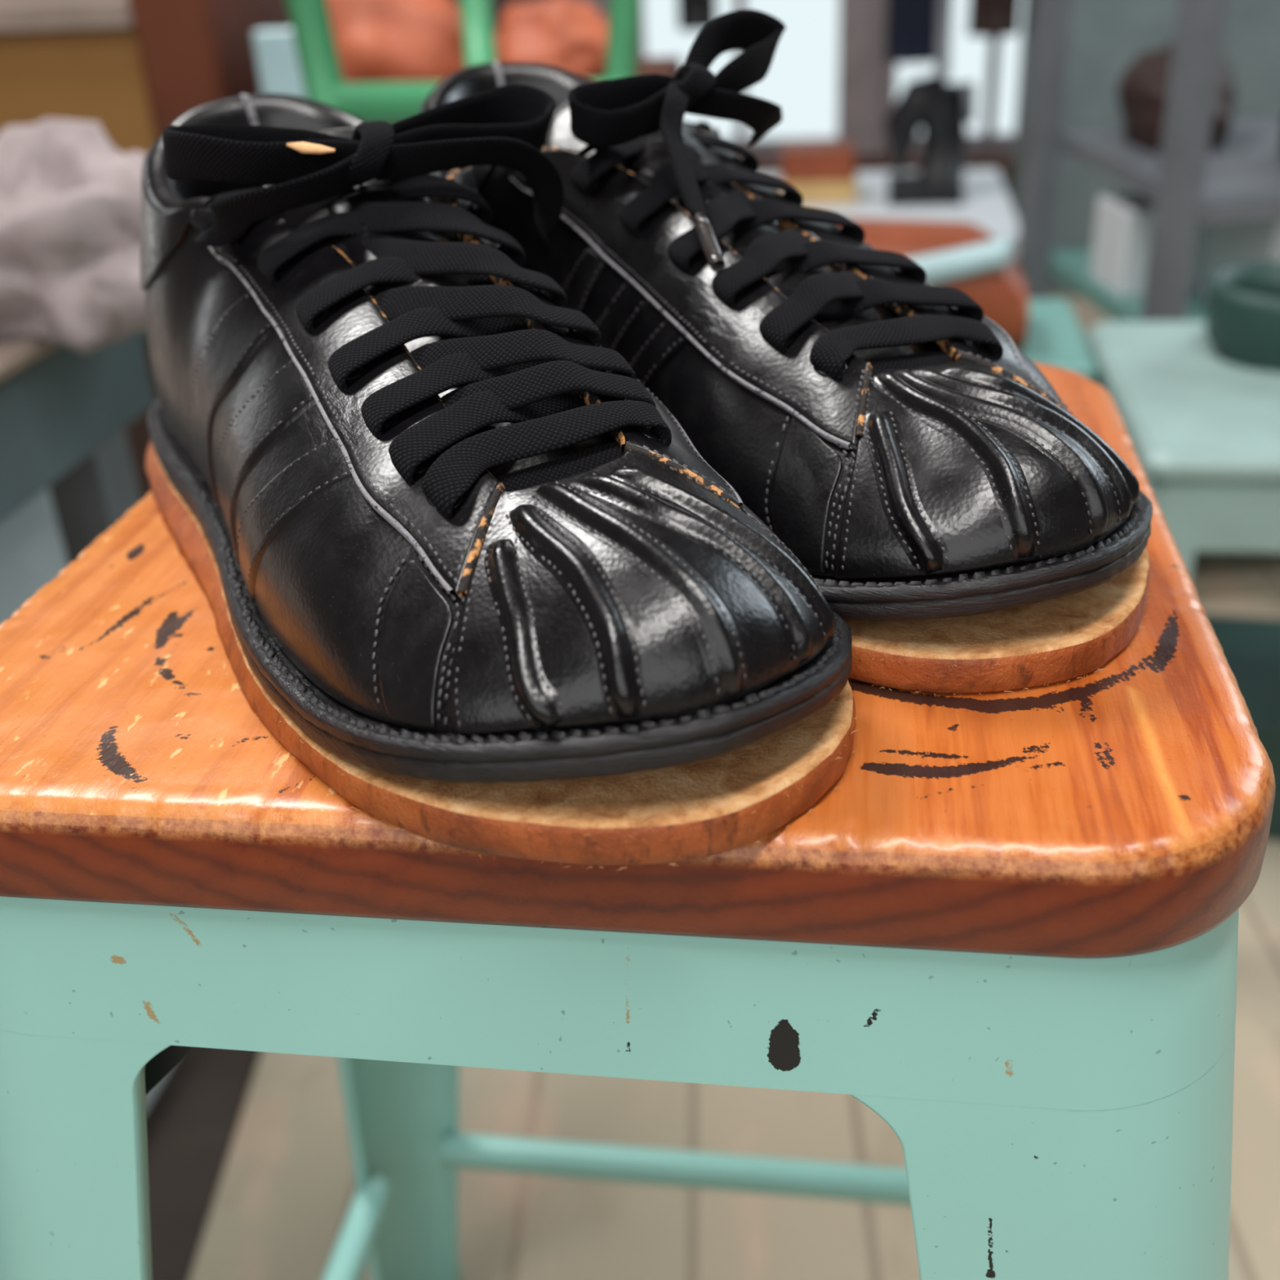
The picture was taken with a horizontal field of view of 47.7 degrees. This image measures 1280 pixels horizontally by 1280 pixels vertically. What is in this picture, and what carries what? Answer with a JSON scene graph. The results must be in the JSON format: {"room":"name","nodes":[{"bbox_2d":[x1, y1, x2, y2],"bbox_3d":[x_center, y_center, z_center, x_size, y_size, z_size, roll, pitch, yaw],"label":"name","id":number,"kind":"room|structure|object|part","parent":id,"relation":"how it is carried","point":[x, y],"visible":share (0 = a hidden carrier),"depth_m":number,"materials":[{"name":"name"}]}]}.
{"room":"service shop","nodes":[
{"label":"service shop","id":0,"kind":"room"},
{"bbox_2d":[188,295,1279,1279],"bbox_3d":[0.245,0.348,1.149,5.100,0.080,6.400,2,29,8],"label":"floor","id":1,"kind":"structure","parent":0,"point":[286,1189],"depth_m":1.03,"materials":[{"name":"beige wood"}]},
{"bbox_2d":[0,0,290,499],"bbox_3d":[-0.932,-0.655,2.032,0.970,0.960,0.470,2,29,8],"label":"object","id":2,"kind":"object","parent":1,"relation":"on","point":[132,68],"visible":0.25,"depth_m":1.72,"materials":[{"name":"brown wood"}]},
{"bbox_3d":[-0.499,-0.643,1.968,0.095,0.960,0.470,2,29,8],"label":"corner post","id":3,"kind":"part","parent":2,"relation":"part of","materials":[{"name":"brown wood"}]},
{"bbox_2d":[146,1046,261,1279],"bbox_3d":[-0.702,0.330,1.184,0.800,0.006,1.074,-2,28,1],"label":"floor mat","id":4,"kind":"object","parent":1,"relation":"on","point":[193,1117],"visible":0.02,"depth_m":1.07,"materials":[{"name":"brown rubber"}]},
{"bbox_2d":[0,329,168,1110],"bbox_3d":[-0.686,0.184,0.823,0.645,0.590,0.766,2,29,8],"label":"workbench","id":5,"kind":"object","parent":4,"relation":"on","point":[68,475],"visible":0.23,"depth_m":0.88,"materials":[{"name":"teal paint"}]},
{"bbox_2d":[0,117,146,353],"bbox_3d":[-0.333,-0.246,0.849,0.195,0.115,0.171,-4,28,-2],"label":"crumpled cloth","id":6,"kind":"object","parent":5,"relation":"on","point":[70,201],"visible":0.77,"depth_m":0.81,"materials":[{"name":"beige fabric"}]},
{"bbox_3d":[-0.362,0.079,1.075,0.045,0.508,0.045,2,29,8],"label":"leg","id":7,"kind":"part","parent":5,"relation":"part of","materials":[{"name":"grey metal"}]},
{"bbox_2d":[252,27,306,97],"bbox_3d":[-0.346,-0.319,1.636,0.064,0.689,0.024,2,29,8],"label":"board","id":8,"kind":"object","parent":1,"relation":"on","point":[277,63],"visible":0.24,"depth_m":1.48,"materials":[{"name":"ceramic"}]},
{"bbox_2d":[285,0,640,124],"bbox_3d":[-0.119,-0.281,1.416,0.334,0.810,0.533,2,29,8],"label":"chair","id":9,"kind":"object","parent":1,"relation":"on","point":[391,102],"visible":0.06,"depth_m":1.20,"materials":[{"name":"paint"}]},
{"bbox_3d":[-0.246,-0.385,1.200,0.033,0.398,0.244,-12,29,-16],"label":"post","id":10,"kind":"part","parent":9,"relation":"part of","materials":[{"name":"green paint"}]},
{"bbox_3d":[-0.135,-0.454,1.220,0.258,0.046,0.033,-7,28,-8],"label":"rail","id":11,"kind":"part","parent":9,"relation":"part of","materials":[{"name":"green paint"}]},
{"bbox_3d":[-0.023,-0.386,1.240,0.027,0.442,0.261,4,29,12],"label":"post","id":12,"kind":"part","parent":9,"relation":"part of","materials":[{"name":"green paint"}]},
{"bbox_2d":[0,362,1275,1279],"bbox_3d":[0.009,0.256,0.561,0.418,0.660,0.418,2,29,8],"label":"stool","id":13,"kind":"object","parent":1,"relation":"on","point":[1008,933],"visible":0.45,"depth_m":0.30,"materials":[{"name":"brown wood"}]},
{"bbox_3d":[-0.162,0.340,0.460,0.123,0.582,0.106,-22,33,-31],"label":"leg","id":14,"kind":"part","parent":13,"relation":"part of","materials":[{"name":"teal paint"}]},
{"bbox_3d":[-0.119,0.196,0.725,0.106,0.582,0.123,-22,33,-31],"label":"leg","id":15,"kind":"part","parent":13,"relation":"part of","materials":[{"name":"teal paint"}]},
{"bbox_2d":[140,84,858,871],"bbox_3d":[-0.061,-0.072,0.363,0.119,0.110,0.320,-15,30,-21],"label":"leather shoe","id":16,"kind":"object","parent":13,"relation":"on","point":[441,537],"visible":1,"depth_m":0.29,"materials":[{"name":"leather"}]},
{"bbox_3d":[-0.005,-0.024,0.411,0.301,0.024,0.301,2,29,8],"label":"seat","id":17,"kind":"part","parent":13,"relation":"part of","materials":[{"name":"brown wood"}]},
{"bbox_2d":[419,8,1154,696],"bbox_3d":[0.024,-0.111,0.413,0.115,0.123,0.320,-17,31,-25],"label":"leather shoe","id":18,"kind":"object","parent":13,"relation":"on","point":[969,533],"visible":0.86,"depth_m":0.34,"materials":[{"name":"leather"}]},
{"bbox_3d":[0.137,0.347,0.418,0.123,0.582,0.131,-22,33,-31],"label":"leg","id":19,"kind":"part","parent":13,"relation":"part of","materials":[{"name":"teal paint"}]},
{"bbox_2d":[635,56,681,76],"bbox_3d":[-0.195,-0.424,1.917,0.480,0.595,0.380,2,29,8],"label":"side table","id":20,"kind":"object","parent":1,"relation":"on","point":[668,66],"visible":0.04,"depth_m":1.84,"materials":[{"name":"brown wood"}]},
{"bbox_2d":[289,0,465,82],"bbox_3d":[-0.315,-0.737,1.728,0.227,0.146,0.150,2,29,8],"label":"cushion","id":21,"kind":"object","parent":20,"relation":"on","point":[377,41],"visible":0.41,"depth_m":1.68,"materials":[{"name":"orange fabric"}]},
{"bbox_2d":[452,0,542,34],"bbox_3d":[-0.196,-0.828,1.826,0.198,0.202,0.108,2,29,8],"label":"pouch","id":22,"kind":"object","parent":20,"relation":"on","point":[498,6],"visible":0.02,"depth_m":1.79,"materials":[{"name":"orange"}]},
{"bbox_2d":[494,0,608,79],"bbox_3d":[-0.106,-0.719,1.727,0.188,0.096,0.140,2,29,8],"label":"cushion","id":23,"kind":"object","parent":20,"relation":"on","point":[570,35],"visible":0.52,"depth_m":1.69,"materials":[{"name":"orange fabric"}]},
{"bbox_2d":[758,168,1018,262],"bbox_3d":[0.310,-0.600,2.501,0.620,0.306,0.540,2,29,8],"label":"work table","id":24,"kind":"object","parent":1,"relation":"on","point":[986,204],"visible":0.14,"depth_m":2.37,"materials":[{"name":"white"}]},
{"bbox_2d":[777,170,857,204],"bbox_3d":[0.302,-0.767,2.454,0.130,0.035,0.100,2,29,8],"label":"box","id":25,"kind":"object","parent":24,"relation":"on","point":[830,192],"visible":0.59,"depth_m":2.41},
{"bbox_2d":[781,140,855,182],"bbox_3d":[0.300,-0.805,2.434,0.120,0.050,0.090,2,29,8],"label":"box","id":26,"kind":"object","parent":25,"relation":"on","point":[814,161],"visible":0.91,"depth_m":2.40,"materials":[{"name":"cardboard"}]},
{"bbox_2d":[884,0,975,206],"bbox_3d":[0.467,-0.923,2.320,0.141,0.420,0.120,2,29,8],"label":"sewing machine","id":27,"kind":"object","parent":24,"relation":"on","point":[943,110],"visible":1,"depth_m":2.34,"materials":[{"name":"black metal"}]},
{"bbox_3d":[0.454,-0.845,2.365,0.106,0.153,0.070,2,29,8],"label":"arm","id":28,"kind":"part","parent":27,"relation":"part of","materials":[{"name":"black metal"}]},
{"bbox_2d":[1016,298,1098,382],"bbox_3d":[0.268,-0.095,1.432,0.290,0.430,0.220,2,29,8],"label":"chair","id":29,"kind":"object","parent":1,"relation":"on","point":[1055,338],"visible":0.12,"depth_m":1.29,"materials":[{"name":"metal"}]},
{"bbox_2d":[835,217,1028,347],"bbox_3d":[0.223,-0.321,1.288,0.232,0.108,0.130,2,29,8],"label":"stool","id":30,"kind":"object","parent":29,"relation":"on","point":[964,256],"visible":0.34,"depth_m":1.23,"materials":[{"name":"wood"}]},
{"bbox_2d":[1009,0,1279,295],"bbox_3d":[1.114,-1.284,2.806,0.680,1.150,0.368,2,29,8],"label":"wall","id":31,"kind":"structure","parent":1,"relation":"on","point":[1106,37],"depth_m":2.73,"materials":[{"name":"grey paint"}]},
{"bbox_3d":[0.908,-1.219,2.673,0.305,1.080,0.017,2,29,8],"label":"door","id":32,"kind":"part","parent":31,"relation":"part of","materials":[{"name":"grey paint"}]},
{"bbox_3d":[1.242,-1.210,2.624,0.359,1.080,0.017,2,29,8],"label":"door","id":33,"kind":"part","parent":31,"relation":"part of","materials":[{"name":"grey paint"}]},
{"bbox_2d":[1016,0,1279,321],"bbox_3d":[0.846,-0.840,1.634,0.636,1.500,0.494,-4,28,-2],"label":"shelving","id":34,"kind":"object","parent":1,"relation":"on","point":[1190,184],"visible":0.32,"depth_m":1.70,"materials":[{"name":"grey metal"}]},
{"bbox_3d":[0.531,-0.924,1.821,0.036,1.500,0.036,-4,28,-2],"label":"post","id":35,"kind":"part","parent":34,"relation":"part of","materials":[{"name":"grey metal"}]},
{"bbox_2d":[1089,192,1211,297],"bbox_3d":[0.658,-0.505,1.838,0.130,0.105,0.110,-4,28,-2],"label":"box","id":36,"kind":"object","parent":34,"relation":"on","point":[1123,221],"visible":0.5,"depth_m":1.80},
{"bbox_2d":[1116,39,1236,153],"bbox_3d":[0.678,-0.695,1.828,0.143,0.125,0.224,2,29,8],"label":"vase","id":37,"kind":"object","parent":34,"relation":"on","point":[1143,86],"visible":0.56,"depth_m":1.78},
{"bbox_3d":[0.564,-0.712,1.422,0.036,1.500,0.036,-4,28,-2],"label":"post","id":38,"kind":"part","parent":34,"relation":"part of","materials":[{"name":"grey metal"}]},
{"bbox_2d":[1200,219,1279,303],"bbox_3d":[0.757,-0.464,1.694,0.120,0.160,0.140,-7,28,-7],"label":"box","id":39,"kind":"object","parent":34,"relation":"on","point":[1249,242],"visible":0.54,"depth_m":1.68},
{"bbox_2d":[1087,320,1279,575],"bbox_3d":[0.571,-0.006,1.223,0.375,0.443,0.340,2,29,8],"label":"table","id":40,"kind":"object","parent":1,"relation":"on","point":[1202,424],"visible":0.5,"depth_m":1.05,"materials":[{"name":"teal paint"}]},
{"bbox_3d":[0.562,-0.192,1.123,0.375,0.020,0.340,2,29,8],"label":"seat","id":41,"kind":"part","parent":40,"relation":"part of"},
{"bbox_3d":[0.389,0.091,1.136,0.035,0.373,0.035,2,29,8],"label":"leg","id":42,"kind":"part","parent":40,"relation":"part of","materials":[{"name":"teal paint"}]},
{"bbox_2d":[1204,261,1279,369],"bbox_3d":[0.524,-0.261,1.172,0.128,0.060,0.128,2,29,8],"label":"bowl","id":43,"kind":"object","parent":40,"relation":"on","point":[1242,305],"visible":1,"depth_m":1.15,"materials":[{"name":"green ceramic"}]},
{"bbox_2d":[1207,614,1279,839],"bbox_3d":[0.568,0.078,1.409,0.160,0.120,0.220,4,29,13],"label":"crate","id":44,"kind":"object","parent":1,"relation":"on","point":[1251,646],"visible":0.11,"depth_m":1.37,"materials":[{"name":"teal"}]},
{"bbox_3d":[0.799,-1.431,3.023,1.950,1.232,0.028,2,29,8],"label":"rail","id":45,"kind":"object","parent":1,"relation":"on","visible":0},
{"bbox_2d":[677,0,716,31],"bbox_3d":[0.109,-1.668,3.006,0.085,0.740,0.087,2,29,8],"label":"picture","id":46,"kind":"object","parent":45,"relation":"hanging from","point":[692,15],"visible":0.84,"depth_m":3.14,"materials":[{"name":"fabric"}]},
{"bbox_2d":[885,0,937,63],"bbox_3d":[0.575,-1.620,2.956,0.117,0.820,0.087,2,29,8],"label":"jacket","id":47,"kind":"object","parent":45,"relation":"hanging from","point":[911,24],"visible":0.86,"depth_m":3.10,"materials":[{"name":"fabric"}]},
{"bbox_2d":[967,0,1020,37],"bbox_3d":[0.739,-1.637,2.920,0.106,0.772,0.087,2,29,8],"label":"picture","id":48,"kind":"object","parent":45,"relation":"hanging from","point":[986,18],"visible":1,"depth_m":3.06},
{"bbox_2d":[581,0,1013,198],"bbox_3d":[0.603,-2.282,3.074,5.100,2.700,0.140,2,29,8],"label":"window frame","id":49,"kind":"structure","parent":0,"point":[868,16],"depth_m":3.51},
{"bbox_2d":[637,0,852,155],"bbox_3d":[0.211,-2.156,3.184,0.540,2.090,0.060,2,29,8],"label":"window","id":50,"kind":"structure","parent":49,"relation":"in","point":[808,76],"depth_m":3.56,"materials":[{"name":"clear glass"}]},
{"bbox_2d":[740,151,1013,173],"bbox_3d":[0.639,-1.159,3.529,4.900,0.030,0.118,2,29,8],"label":"trim","id":51,"kind":"structure","parent":49,"relation":"attached to","point":[1001,161],"depth_m":3.49,"materials":[{"name":"brown wood"}]},
{"bbox_2d":[881,0,1024,152],"bbox_3d":[0.814,-2.139,3.094,0.520,2.090,0.060,2,29,8],"label":"window","id":52,"kind":"structure","parent":49,"relation":"in","point":[993,63],"depth_m":3.51,"materials":[{"name":"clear glass"}]}
]}

